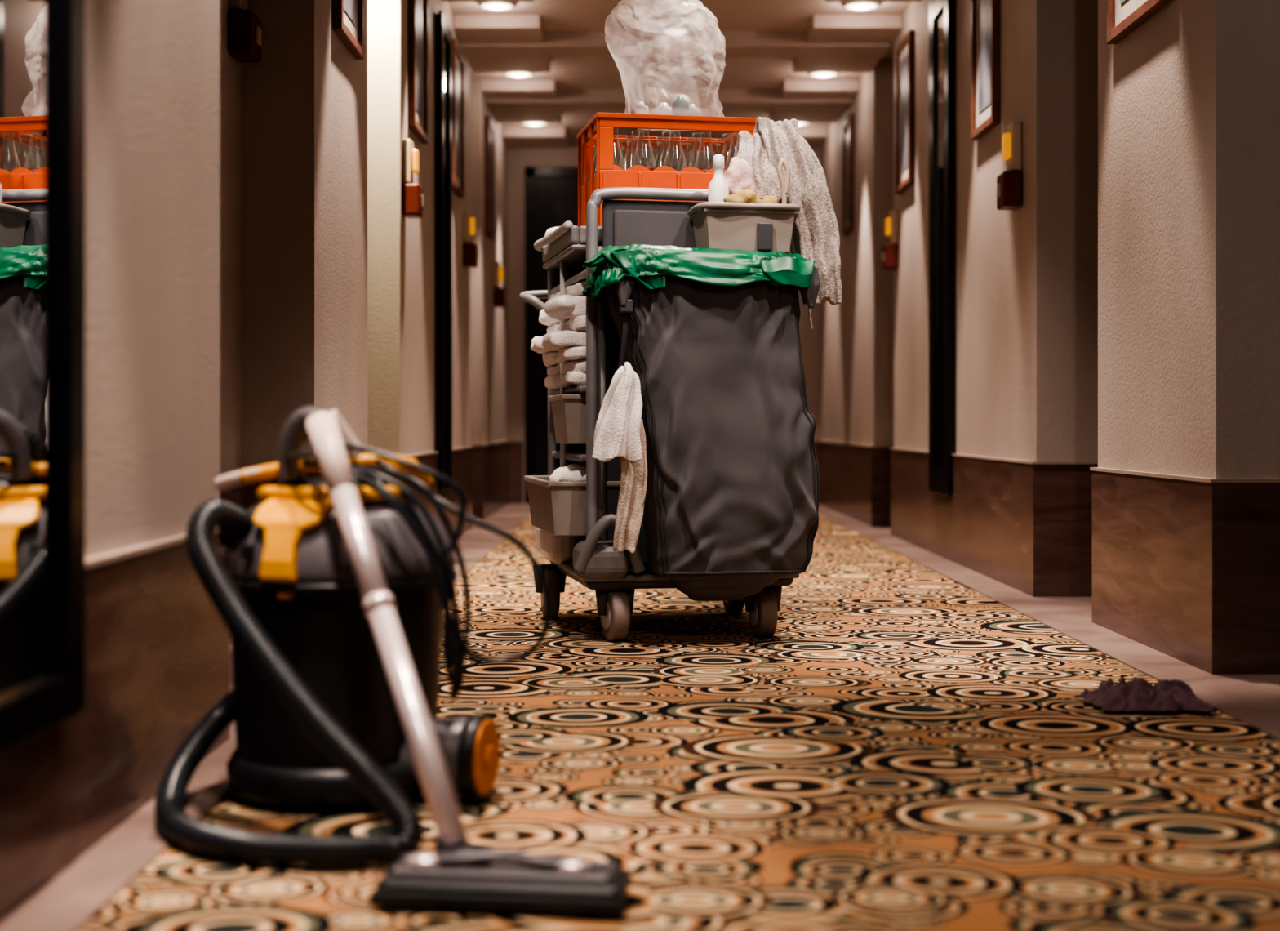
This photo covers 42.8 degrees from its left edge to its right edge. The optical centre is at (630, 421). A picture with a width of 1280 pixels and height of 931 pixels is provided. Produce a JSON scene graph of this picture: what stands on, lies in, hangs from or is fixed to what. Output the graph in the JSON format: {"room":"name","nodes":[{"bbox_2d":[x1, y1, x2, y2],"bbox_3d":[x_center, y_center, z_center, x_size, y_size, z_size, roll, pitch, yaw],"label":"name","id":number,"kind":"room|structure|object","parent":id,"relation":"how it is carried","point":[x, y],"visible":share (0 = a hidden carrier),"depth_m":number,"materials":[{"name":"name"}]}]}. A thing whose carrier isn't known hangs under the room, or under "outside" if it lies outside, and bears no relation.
{"room":"hotel corridor","nodes":[
{"label":"hotel corridor","id":0,"kind":"room"},
{"bbox_2d":[84,0,507,558],"bbox_3d":[-0.880,-0.635,4.350,0.440,2.300,11.900,0,0,0],"label":"wall","id":1,"kind":"structure","parent":0,"point":[253,259],"depth_m":4.02,"materials":[{"name":"paint"}]},
{"bbox_2d":[0,0,84,754],"bbox_3d":[-0.642,-0.627,1.337,0.033,1.916,1.074,0,0,0],"label":"wall mirror","id":2,"kind":"object","parent":1,"relation":"attached to","point":[42,42],"visible":1,"depth_m":1.77,"materials":[{"name":"black mirror"}]},
{"bbox_2d":[228,0,261,62],"bbox_3d":[-0.926,-1.005,3.930,0.065,0.260,0.100,0,0,0],"label":"lamp","id":3,"kind":"object","parent":1,"relation":"attached to","point":[244,25],"visible":1,"depth_m":3.88,"materials":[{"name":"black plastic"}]},
{"bbox_2d":[0,441,509,919],"bbox_3d":[-0.924,0.319,4.350,0.552,0.392,11.924,0,0,0],"label":"baseboard","id":4,"kind":"structure","parent":1,"relation":"attached to","point":[157,645],"depth_m":2.10,"materials":[{"name":"brown wood"}]},
{"bbox_2d":[0,502,530,930],"bbox_3d":[-0.780,0.513,4.350,0.440,0.004,11.900,0,0,0],"label":"floor border","id":5,"kind":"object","parent":1,"relation":"attached to","point":[73,896],"depth_m":1.94,"materials":[{"name":"stone"}]},
{"bbox_2d":[84,440,510,568],"bbox_3d":[-0.922,0.144,4.350,0.556,0.058,11.932,0,0,0],"label":"trim","id":6,"kind":"structure","parent":1,"relation":"attached to","point":[97,560],"depth_m":2.19,"materials":[{"name":"wood"}]},
{"bbox_2d":[333,0,364,59],"bbox_3d":[-0.767,-1.355,4.440,0.024,0.660,0.360,0,0,0],"label":"framed picture","id":7,"kind":"object","parent":1,"relation":"attached to","point":[348,15],"visible":1,"depth_m":4.46,"materials":[{"name":"brown wood"}]},
{"bbox_2d":[343,0,355,26],"bbox_3d":[-0.767,-1.355,4.440,0.002,0.504,0.204,0,0,0],"label":"print","id":8,"kind":"object","parent":7,"relation":"attached to","point":[349,6],"depth_m":4.46},
{"bbox_2d":[402,138,423,217],"bbox_3d":[-0.747,-0.835,5.600,0.065,0.260,0.100,0,0,0],"label":"lamp","id":9,"kind":"object","parent":1,"relation":"attached to","point":[412,193],"visible":1,"depth_m":5.56,"materials":[{"name":"beige plastic"}]},
{"bbox_2d":[408,0,428,144],"bbox_3d":[-0.767,-1.350,5.890,0.024,0.630,0.380,0,0,0],"label":"framed picture","id":10,"kind":"object","parent":1,"relation":"attached to","point":[418,10],"visible":1,"depth_m":5.88,"materials":[{"name":"brown wood"}]},
{"bbox_2d":[415,0,422,119],"bbox_3d":[-0.767,-1.350,5.890,0.002,0.474,0.224,0,0,0],"label":"print","id":11,"kind":"object","parent":10,"relation":"attached to","point":[419,3],"depth_m":5.90},
{"bbox_2d":[435,10,452,489],"bbox_3d":[-0.764,-0.682,6.660,0.029,1.905,0.360,0,0,0],"label":"wall mirror","id":12,"kind":"object","parent":1,"relation":"attached to","point":[443,33],"visible":0.94,"depth_m":6.53,"materials":[{"name":"black mirror"}]},
{"bbox_2d":[452,38,464,198],"bbox_3d":[-0.767,-1.330,7.200,0.024,0.630,0.400,0,0,0],"label":"framed picture","id":13,"kind":"object","parent":1,"relation":"attached to","point":[458,60],"visible":0.8,"depth_m":7.24,"materials":[{"name":"brown wood"}]},
{"bbox_2d":[455,63,460,178],"bbox_3d":[-0.767,-1.330,7.200,0.002,0.474,0.244,0,0,0],"label":"print","id":14,"kind":"object","parent":13,"relation":"attached to","point":[457,67],"depth_m":7.22},
{"bbox_2d":[463,209,478,267],"bbox_3d":[-0.747,-0.855,7.620,0.065,0.260,0.100,0,0,0],"label":"lamp","id":15,"kind":"object","parent":1,"relation":"attached to","point":[470,249],"visible":1,"depth_m":7.58,"materials":[{"name":"beige plastic"}]},
{"bbox_2d":[484,115,493,239],"bbox_3d":[-0.767,-1.320,8.850,0.024,0.630,0.300,0,0,0],"label":"framed picture","id":16,"kind":"object","parent":1,"relation":"attached to","point":[489,126],"visible":1,"depth_m":8.70,"materials":[{"name":"brown wood"}]},
{"bbox_2d":[489,135,490,223],"bbox_3d":[-0.767,-1.320,8.850,0.002,0.474,0.144,0,0,0],"label":"print","id":17,"kind":"object","parent":16,"relation":"attached to","point":[490,135],"depth_m":8.88},
{"bbox_2d":[493,261,506,307],"bbox_3d":[-0.747,-0.785,9.300,0.065,0.260,0.100,0,0,0],"label":"lamp","id":18,"kind":"object","parent":1,"relation":"attached to","point":[500,295],"visible":1,"depth_m":9.26,"materials":[{"name":"beige plastic"}]},
{"bbox_2d":[460,31,891,110],"bbox_3d":[0.205,-1.755,5.435,1.970,0.080,7.070,0,0,0],"label":"ceiling beams","id":19,"kind":"structure","parent":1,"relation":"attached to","point":[555,43],"depth_m":7.59,"materials":[{"name":"beige paint"}]},
{"bbox_2d":[507,139,819,502],"bbox_3d":[0.225,-0.635,10.350,2.650,2.300,0.100,0,0,0],"label":"wall","id":20,"kind":"structure","parent":0,"point":[518,158],"depth_m":10.30,"materials":[{"name":"paint"}]},
{"bbox_2d":[534,177,577,475],"bbox_3d":[-0.030,-0.518,10.290,1.150,2.054,0.017,0,0,0],"label":"door","id":21,"kind":"structure","parent":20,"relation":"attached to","point":[547,189],"depth_m":10.28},
{"bbox_2d":[551,200,577,227],"bbox_3d":[-0.030,-0.540,10.280,0.950,1.710,0.007,0,0,0],"label":"panels","id":22,"kind":"object","parent":21,"relation":"attached to","point":[562,211],"visible":0.12,"depth_m":10.28,"materials":[{"name":"black paint"}]},
{"bbox_2d":[525,167,711,502],"bbox_3d":[-0.030,-0.547,10.284,1.270,2.115,0.029,0,0,0],"label":"frame","id":23,"kind":"object","parent":20,"relation":"attached to","point":[531,172],"visible":0.43,"depth_m":10.27,"materials":[{"name":"black paint"}]},
{"bbox_2d":[509,441,817,502],"bbox_3d":[0.200,0.319,10.293,2.400,0.392,0.014,0,0,0],"label":"baseboard","id":24,"kind":"structure","parent":20,"relation":"attached to","point":[516,448],"depth_m":10.29,"materials":[{"name":"brown wood"}]},
{"bbox_2d":[657,24,692,35],"bbox_3d":[0.200,-1.770,7.400,0.156,0.027,0.156,0,0,0],"label":"recessed light","id":25,"kind":"object","parent":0,"point":[671,29],"depth_m":7.36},
{"bbox_2d":[78,514,1279,930],"bbox_3d":[0.200,0.540,4.400,3.400,0.050,12.000,0,0,0],"label":"floor","id":26,"kind":"structure","parent":0,"point":[907,748],"depth_m":2.32,"materials":[{"name":"carpet"}]},
{"bbox_2d":[154,406,631,915],"bbox_3d":[-0.294,0.247,2.018,0.477,0.536,0.886,0,0,-39],"label":"vacuum cleaner","id":27,"kind":"object","parent":26,"relation":"on","point":[331,591],"visible":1,"depth_m":2.12,"materials":[{"name":"black plastic"}]},
{"bbox_2d":[519,186,820,640],"bbox_3d":[0.070,-0.019,4.102,0.641,1.068,0.915,0,0,-9],"label":"cart","id":28,"kind":"object","parent":26,"relation":"on","point":[720,500],"visible":0.98,"depth_m":3.72,"materials":[{"name":"plastic"}]},
{"bbox_2d":[530,335,548,353],"bbox_3d":[-0.109,-0.202,4.265,0.308,0.047,0.210,0,0,-11],"label":"folded towel","id":29,"kind":"object","parent":28,"relation":"on","point":[536,345],"depth_m":4.17,"materials":[{"name":"white fabric"}]},
{"bbox_2d":[538,309,559,325],"bbox_3d":[-0.099,-0.281,4.267,0.275,0.058,0.210,0,0,-11],"label":"folded towel","id":30,"kind":"object","parent":28,"relation":"on","point":[544,318],"depth_m":4.24,"materials":[{"name":"white fabric"}]},
{"bbox_2d":[542,351,559,366],"bbox_3d":[-0.094,-0.168,4.268,0.266,0.045,0.210,0,0,-11],"label":"folded towel","id":31,"kind":"object","parent":28,"relation":"on","point":[548,357],"depth_m":4.20,"materials":[{"name":"white fabric"}]},
{"bbox_2d":[546,322,559,333],"bbox_3d":[-0.087,-0.237,4.269,0.252,0.045,0.210,0,0,-11],"label":"folded towel","id":32,"kind":"object","parent":28,"relation":"on","point":[552,326],"depth_m":4.22,"materials":[{"name":"white fabric"}]},
{"bbox_2d":[546,363,559,375],"bbox_3d":[-0.085,-0.136,4.270,0.252,0.039,0.210,0,0,-11],"label":"folded towel","id":33,"kind":"object","parent":28,"relation":"on","point":[553,369],"depth_m":4.23,"materials":[{"name":"white fabric"}]},
{"bbox_2d":[551,291,559,297],"bbox_3d":[-0.083,-0.323,4.270,0.239,0.044,0.210,0,0,-11],"label":"folded towel","id":34,"kind":"object","parent":28,"relation":"on","point":[553,294],"depth_m":4.28,"materials":[{"name":"white fabric"}]},
{"bbox_2d":[544,373,572,388],"bbox_3d":[-0.092,-0.105,4.268,0.257,0.039,0.210,0,0,-11],"label":"folded towel","id":35,"kind":"object","parent":28,"relation":"on","point":[553,380],"depth_m":4.18,"materials":[{"name":"white fabric"}]},
{"bbox_2d":[543,294,575,319],"bbox_3d":[-0.167,-0.283,4.011,0.091,0.061,0.180,0,0,-11],"label":"rolled towel","id":36,"kind":"object","parent":28,"relation":"on","point":[562,307],"depth_m":3.95,"materials":[{"name":"white fabric"}]},
{"bbox_2d":[542,329,586,351],"bbox_3d":[-0.067,-0.203,4.049,0.305,0.047,0.210,0,0,-11],"label":"folded towel","id":37,"kind":"object","parent":28,"relation":"on","point":[562,340],"depth_m":3.93,"materials":[{"name":"white fabric"}]},
{"bbox_2d":[551,385,586,395],"bbox_3d":[0.075,-0.079,4.184,0.500,0.018,0.500,0,0,-11],"label":"shelf","id":38,"kind":"object","parent":28,"relation":"attached to","point":[556,389],"depth_m":4.03,"materials":[{"name":"grey plastic"}]},
{"bbox_2d":[551,450,586,462],"bbox_3d":[0.075,0.086,4.184,0.500,0.018,0.500,0,0,-11],"label":"shelf","id":39,"kind":"object","parent":28,"relation":"attached to","point":[557,455],"depth_m":4.13,"materials":[{"name":"grey plastic"}]},
{"bbox_2d":[555,295,586,319],"bbox_3d":[-0.054,-0.280,4.052,0.270,0.058,0.210,0,0,-11],"label":"folded towel","id":40,"kind":"object","parent":28,"relation":"on","point":[567,307],"depth_m":3.94,"materials":[{"name":"white fabric"}]},
{"bbox_2d":[555,346,586,363],"bbox_3d":[-0.052,-0.168,4.047,0.261,0.046,0.220,0,0,-11],"label":"folded towel","id":41,"kind":"object","parent":28,"relation":"on","point":[566,354],"depth_m":3.94,"materials":[{"name":"white fabric"}]},
{"bbox_2d":[542,225,602,270],"bbox_3d":[0.069,-0.440,4.188,0.530,0.060,0.510,0,0,-11],"label":"tray","id":42,"kind":"object","parent":28,"relation":"on","point":[561,248],"depth_m":4.05,"materials":[{"name":"grey plastic"}]},
{"bbox_2d":[560,371,586,386],"bbox_3d":[-0.045,-0.105,4.048,0.253,0.040,0.220,0,0,-11],"label":"folded towel","id":43,"kind":"object","parent":28,"relation":"on","point":[567,379],"depth_m":3.94,"materials":[{"name":"white fabric"}]},
{"bbox_2d":[560,315,586,331],"bbox_3d":[-0.042,-0.237,4.049,0.249,0.043,0.220,0,0,-11],"label":"folded towel","id":44,"kind":"object","parent":28,"relation":"on","point":[568,322],"depth_m":3.95,"materials":[{"name":"white fabric"}]},
{"bbox_2d":[560,359,586,373],"bbox_3d":[-0.044,-0.136,4.054,0.245,0.042,0.210,0,0,-11],"label":"folded towel","id":45,"kind":"object","parent":28,"relation":"on","point":[567,366],"depth_m":3.96,"materials":[{"name":"white fabric"}]},
{"bbox_2d":[565,280,585,295],"bbox_3d":[-0.035,-0.323,4.050,0.240,0.043,0.220,0,0,-11],"label":"folded towel","id":46,"kind":"object","parent":28,"relation":"on","point":[572,287],"depth_m":3.98,"materials":[{"name":"white fabric"}]},
{"bbox_2d":[591,360,641,459],"bbox_3d":[-0.030,-0.027,3.633,0.109,0.220,0.055,0,0,-11],"label":"hanging towel","id":47,"kind":"object","parent":28,"relation":"hanging from","point":[617,427],"visible":1,"depth_m":3.63,"materials":[{"name":"white fabric"}]},
{"bbox_2d":[601,248,668,288],"bbox_3d":[0.009,-0.341,3.653,0.153,0.087,0.045,0,0,-11],"label":"trash bag","id":48,"kind":"object","parent":28,"relation":"hanging from","point":[625,268],"depth_m":3.64,"materials":[{"name":"green plastic"}]},
{"bbox_2d":[576,111,759,244],"bbox_3d":[0.087,-0.589,4.125,0.406,0.317,0.316,0,0,-11],"label":"crate","id":49,"kind":"object","parent":28,"relation":"on","point":[607,175],"visible":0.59,"depth_m":3.99,"materials":[{"name":"orange plastic"}]},
{"bbox_2d":[617,128,625,169],"bbox_3d":[-0.045,-0.585,3.985,0.064,0.285,0.064,0,0,-11],"label":"bottle","id":50,"kind":"object","parent":49,"relation":"on","point":[618,167],"depth_m":3.98,"materials":[{"name":"clear glass"}]},
{"bbox_2d":[618,140,634,164],"bbox_3d":[-0.011,-0.585,4.220,0.064,0.285,0.064,0,0,-11],"label":"bottle","id":51,"kind":"object","parent":49,"relation":"on","point":[623,144],"depth_m":4.25,"materials":[{"name":"clear glass"}]},
{"bbox_2d":[622,135,641,168],"bbox_3d":[0.003,-0.585,4.147,0.064,0.285,0.064,0,0,-11],"label":"bottle","id":52,"kind":"object","parent":49,"relation":"on","point":[626,135],"depth_m":4.14,"materials":[{"name":"clear glass"}]},
{"bbox_2d":[626,129,648,168],"bbox_3d":[0.017,-0.585,4.073,0.064,0.285,0.064,0,0,-11],"label":"bottle","id":53,"kind":"object","parent":49,"relation":"on","point":[635,130],"depth_m":4.07,"materials":[{"name":"clear glass"}]},
{"bbox_2d":[631,128,656,167],"bbox_3d":[0.032,-0.585,3.999,0.064,0.285,0.064,0,0,-11],"label":"bottle","id":54,"kind":"object","parent":49,"relation":"on","point":[635,166],"depth_m":3.99,"materials":[{"name":"clear glass"}]},
{"bbox_2d":[648,141,663,164],"bbox_3d":[0.065,-0.585,4.235,0.064,0.285,0.064,0,0,-11],"label":"bottle","id":55,"kind":"object","parent":49,"relation":"on","point":[654,144],"depth_m":4.26,"materials":[{"name":"clear glass"}]},
{"bbox_2d":[653,136,671,167],"bbox_3d":[0.079,-0.585,4.162,0.064,0.285,0.064,0,0,-11],"label":"bottle","id":56,"kind":"object","parent":49,"relation":"on","point":[657,136],"depth_m":4.16,"materials":[{"name":"clear glass"}]},
{"bbox_2d":[603,0,728,115],"bbox_3d":[0.087,-0.922,4.128,0.309,0.342,0.290,0,0,-16],"label":"plastic bag","id":57,"kind":"object","parent":49,"relation":"on","point":[680,106],"visible":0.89,"depth_m":4.10,"materials":[{"name":"white"}]},
{"bbox_2d":[632,101,648,114],"bbox_3d":[0.024,-0.780,4.082,0.040,0.040,0.040,0,0,-11],"label":"bottle","id":58,"kind":"object","parent":57,"relation":"on","point":[640,108],"depth_m":4.07,"materials":[{"name":"white plastic"}]},
{"bbox_2d":[653,102,671,115],"bbox_3d":[0.083,-0.785,4.144,0.050,0.050,0.050,0,0,-11],"label":"bottle","id":59,"kind":"object","parent":57,"relation":"on","point":[663,108],"depth_m":4.12,"materials":[{"name":"white plastic"}]},
{"bbox_2d":[671,96,688,115],"bbox_3d":[0.124,-0.787,4.091,0.044,0.055,0.044,0,0,-11],"label":"bottle","id":60,"kind":"object","parent":57,"relation":"on","point":[680,106],"depth_m":4.07,"materials":[{"name":"white plastic"}]},
{"bbox_2d":[688,103,700,115],"bbox_3d":[0.155,-0.782,4.138,0.040,0.045,0.040,0,0,-11],"label":"bottle","id":61,"kind":"object","parent":57,"relation":"on","point":[693,111],"depth_m":4.12,"materials":[{"name":"grey plastic"}]},
{"bbox_2d":[657,131,679,170],"bbox_3d":[0.094,-0.585,4.088,0.064,0.285,0.064,0,0,-11],"label":"bottle","id":62,"kind":"object","parent":49,"relation":"on","point":[663,131],"depth_m":4.08,"materials":[{"name":"clear glass"}]},
{"bbox_2d":[662,129,687,167],"bbox_3d":[0.108,-0.585,4.014,0.064,0.285,0.064,0,0,-11],"label":"bottle","id":63,"kind":"object","parent":49,"relation":"on","point":[668,130],"depth_m":4.01,"materials":[{"name":"clear glass"}]},
{"bbox_2d":[676,142,693,170],"bbox_3d":[0.142,-0.585,4.250,0.064,0.285,0.064,0,0,-11],"label":"bottle","id":64,"kind":"object","parent":49,"relation":"on","point":[690,144],"depth_m":4.28,"materials":[{"name":"clear glass"}]},
{"bbox_2d":[681,137,702,169],"bbox_3d":[0.156,-0.585,4.177,0.064,0.285,0.064,0,0,-11],"label":"bottle","id":65,"kind":"object","parent":49,"relation":"on","point":[688,137],"depth_m":4.17,"materials":[{"name":"clear glass"}]},
{"bbox_2d":[688,132,709,167],"bbox_3d":[0.170,-0.585,4.103,0.064,0.285,0.064,0,0,-11],"label":"bottle","id":66,"kind":"object","parent":49,"relation":"on","point":[694,132],"depth_m":4.10,"materials":[{"name":"clear glass"}]},
{"bbox_2d":[693,131,715,166],"bbox_3d":[0.185,-0.585,4.029,0.064,0.285,0.064,0,0,-11],"label":"bottle","id":67,"kind":"object","parent":49,"relation":"on","point":[700,131],"depth_m":4.03,"materials":[{"name":"clear glass"}]},
{"bbox_2d":[706,142,720,167],"bbox_3d":[0.218,-0.585,4.265,0.064,0.285,0.064,0,0,-11],"label":"bottle","id":68,"kind":"object","parent":49,"relation":"on","point":[716,146],"depth_m":4.29,"materials":[{"name":"clear glass"}]},
{"bbox_2d":[711,137,729,168],"bbox_3d":[0.233,-0.585,4.191,0.064,0.285,0.064,0,0,-11],"label":"bottle","id":69,"kind":"object","parent":49,"relation":"on","point":[720,138],"depth_m":4.19,"materials":[{"name":"clear glass"}]},
{"bbox_2d":[724,132,731,168],"bbox_3d":[0.261,-0.585,4.044,0.064,0.285,0.064,0,0,-11],"label":"bottle","id":70,"kind":"object","parent":49,"relation":"on","point":[730,132],"depth_m":4.04,"materials":[{"name":"clear glass"}]},
{"bbox_2d":[722,133,734,152],"bbox_3d":[0.247,-0.585,4.118,0.064,0.285,0.064,0,0,-11],"label":"bottle","id":71,"kind":"object","parent":49,"relation":"on","point":[726,133],"depth_m":4.12,"materials":[{"name":"clear glass"}]},
{"bbox_2d":[687,154,800,253],"bbox_3d":[0.262,-0.507,3.798,0.249,0.234,0.172,0,0,-11],"label":"caddy","id":72,"kind":"object","parent":28,"relation":"on","point":[734,215],"visible":0.98,"depth_m":3.74,"materials":[{"name":"plastic"}]},
{"bbox_2d":[707,154,728,201],"bbox_3d":[0.203,-0.545,3.786,0.050,0.150,0.050,0,0,-11],"label":"bottle","id":73,"kind":"object","parent":72,"relation":"on","point":[718,187],"depth_m":3.77,"materials":[{"name":"white plastic"}]},
{"bbox_2d":[688,208,798,253],"bbox_3d":[0.261,-0.440,3.805,0.222,0.100,0.157,0,0,-11],"label":"bucket","id":74,"kind":"object","parent":72,"relation":"on","point":[760,229],"depth_m":3.74,"materials":[{"name":"plastic"}]},
{"bbox_2d":[760,257,813,285],"bbox_3d":[0.327,-0.342,3.711,0.188,0.066,0.042,0,0,-11],"label":"trash bag","id":75,"kind":"object","parent":28,"relation":"hanging from","point":[774,271],"depth_m":3.70,"materials":[{"name":"green plastic"}]},
{"bbox_2d":[733,116,843,329],"bbox_3d":[0.363,-0.469,3.857,0.257,0.510,0.196,0,0,-11],"label":"towel","id":76,"kind":"object","parent":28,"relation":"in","point":[815,235],"visible":0.86,"depth_m":3.80,"materials":[{"name":"white fabric"}]},
{"bbox_2d":[1074,675,1216,712],"bbox_3d":[0.928,0.486,2.949,0.218,0.050,0.174,0,0,0],"label":"rag","id":77,"kind":"object","parent":26,"relation":"on","point":[1137,694],"visible":1,"depth_m":2.90,"materials":[{"name":"fabric"}]},
{"bbox_2d":[447,0,911,139],"bbox_3d":[0.200,-1.835,4.400,3.400,0.100,12.000,0,0,0],"label":"ceiling","id":78,"kind":"structure","parent":0,"point":[567,73],"depth_m":8.03,"materials":[{"name":"paint"}]},
{"bbox_2d":[478,1,515,10],"bbox_3d":[-0.570,-1.770,6.940,0.156,0.027,0.156,0,0,0],"label":"recessed light","id":79,"kind":"object","parent":78,"relation":"in","point":[493,6],"depth_m":6.92,"materials":[{"name":"white glass"}]},
{"bbox_2d":[503,72,533,77],"bbox_3d":[-0.570,-1.770,8.300,0.156,0.027,0.156,0,0,0],"label":"recessed light","id":80,"kind":"object","parent":78,"relation":"in","point":[511,74],"depth_m":8.29,"materials":[{"name":"white glass"}]},
{"bbox_2d":[521,122,547,125],"bbox_3d":[-0.570,-1.770,9.660,0.156,0.027,0.156,0,0,0],"label":"recessed light","id":81,"kind":"object","parent":78,"relation":"in","point":[526,123],"depth_m":9.65,"materials":[{"name":"white glass"}]},
{"bbox_2d":[441,0,920,147],"bbox_3d":[0.205,-1.762,8.310,1.970,0.065,3.960,0,0,0],"label":"soffit","id":82,"kind":"structure","parent":78,"relation":"attached to","point":[468,28],"depth_m":7.98,"materials":[{"name":"beige paint"}]},
{"bbox_2d":[797,122,809,125],"bbox_3d":[0.980,-1.770,9.660,0.156,0.027,0.156,0,0,0],"label":"recessed light","id":83,"kind":"object","parent":78,"relation":"in","point":[799,123],"depth_m":9.65,"materials":[{"name":"white glass"}]},
{"bbox_2d":[808,72,839,77],"bbox_3d":[0.980,-1.770,8.300,0.156,0.027,0.156,0,0,0],"label":"recessed light","id":84,"kind":"object","parent":78,"relation":"in","point":[814,74],"depth_m":8.29,"materials":[{"name":"white glass"}]},
{"bbox_2d":[843,1,879,10],"bbox_3d":[0.980,-1.770,6.940,0.156,0.027,0.156,0,0,0],"label":"recessed light","id":85,"kind":"object","parent":78,"relation":"in","point":[855,6],"depth_m":6.92,"materials":[{"name":"white glass"}]},
{"bbox_2d":[819,0,1279,478],"bbox_3d":[1.370,-0.635,4.350,0.360,2.300,11.900,0,0,0],"label":"wall","id":86,"kind":"structure","parent":0,"point":[1125,315],"depth_m":4.79,"materials":[{"name":"paint"}]},
{"bbox_2d":[842,113,853,235],"bbox_3d":[1.177,-1.335,8.850,0.024,0.620,0.300,0,0,0],"label":"framed picture","id":87,"kind":"object","parent":86,"relation":"attached to","point":[848,124],"visible":1,"depth_m":8.82,"materials":[{"name":"brown wood"}]},
{"bbox_2d":[846,132,848,219],"bbox_3d":[1.177,-1.335,8.850,0.002,0.464,0.144,0,0,0],"label":"print","id":88,"kind":"object","parent":87,"relation":"attached to","point":[847,133],"depth_m":8.86},
{"bbox_2d":[881,209,898,269],"bbox_3d":[1.157,-0.815,7.300,0.065,0.260,0.100,0,0,0],"label":"lamp","id":89,"kind":"object","parent":86,"relation":"attached to","point":[890,254],"visible":1,"depth_m":7.26,"materials":[{"name":"beige plastic"}]},
{"bbox_2d":[895,29,914,194],"bbox_3d":[1.177,-1.325,7.020,0.024,0.640,0.360,0,0,0],"label":"framed picture","id":90,"kind":"object","parent":86,"relation":"attached to","point":[904,51],"visible":1,"depth_m":6.99,"materials":[{"name":"brown wood"}]},
{"bbox_2d":[900,53,907,173],"bbox_3d":[1.177,-1.325,7.020,0.002,0.484,0.204,0,0,0],"label":"print","id":91,"kind":"object","parent":90,"relation":"attached to","point":[904,59],"depth_m":7.03},
{"bbox_2d":[928,0,955,495],"bbox_3d":[1.175,-0.682,6.165,0.029,1.905,0.390,0,0,0],"label":"wall mirror","id":92,"kind":"object","parent":86,"relation":"attached to","point":[942,13],"visible":1,"depth_m":6.15,"materials":[{"name":"black mirror"}]},
{"bbox_2d":[970,0,999,140],"bbox_3d":[1.177,-1.315,5.430,0.024,0.700,0.340,0,0,0],"label":"framed picture","id":93,"kind":"object","parent":86,"relation":"attached to","point":[984,14],"visible":1,"depth_m":5.44,"materials":[{"name":"brown wood"}]},
{"bbox_2d":[978,0,991,113],"bbox_3d":[1.177,-1.315,5.430,0.002,0.544,0.184,0,0,0],"label":"print","id":94,"kind":"object","parent":93,"relation":"attached to","point":[984,6],"depth_m":5.42},
{"bbox_2d":[996,121,1022,209],"bbox_3d":[1.157,-0.785,5.000,0.065,0.260,0.100,0,0,0],"label":"lamp","id":95,"kind":"object","parent":86,"relation":"attached to","point":[1009,183],"visible":1,"depth_m":4.96,"materials":[{"name":"beige plastic"}]},
{"bbox_2d":[817,440,1279,482],"bbox_3d":[1.337,0.119,4.350,0.326,0.008,11.932,0,0,0],"label":"trim","id":96,"kind":"structure","parent":86,"relation":"attached to","point":[1095,468],"depth_m":4.04,"materials":[{"name":"wood"}]},
{"bbox_2d":[817,503,1279,740],"bbox_3d":[1.250,0.513,4.350,0.400,0.004,11.900,0,0,0],"label":"floor border","id":97,"kind":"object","parent":86,"relation":"attached to","point":[1252,700],"depth_m":3.81,"materials":[{"name":"stone"}]},
{"bbox_2d":[817,441,1279,674],"bbox_3d":[1.339,0.319,4.350,0.322,0.392,11.924,0,0,0],"label":"baseboard","id":98,"kind":"structure","parent":86,"relation":"attached to","point":[1187,571],"depth_m":4.00,"materials":[{"name":"brown wood"}]},
{"bbox_2d":[1106,0,1172,44],"bbox_3d":[1.177,-1.265,3.785,0.024,0.680,0.430,0,0,0],"label":"framed picture","id":99,"kind":"object","parent":86,"relation":"attached to","point":[1123,16],"visible":1,"depth_m":3.86,"materials":[{"name":"brown wood"}]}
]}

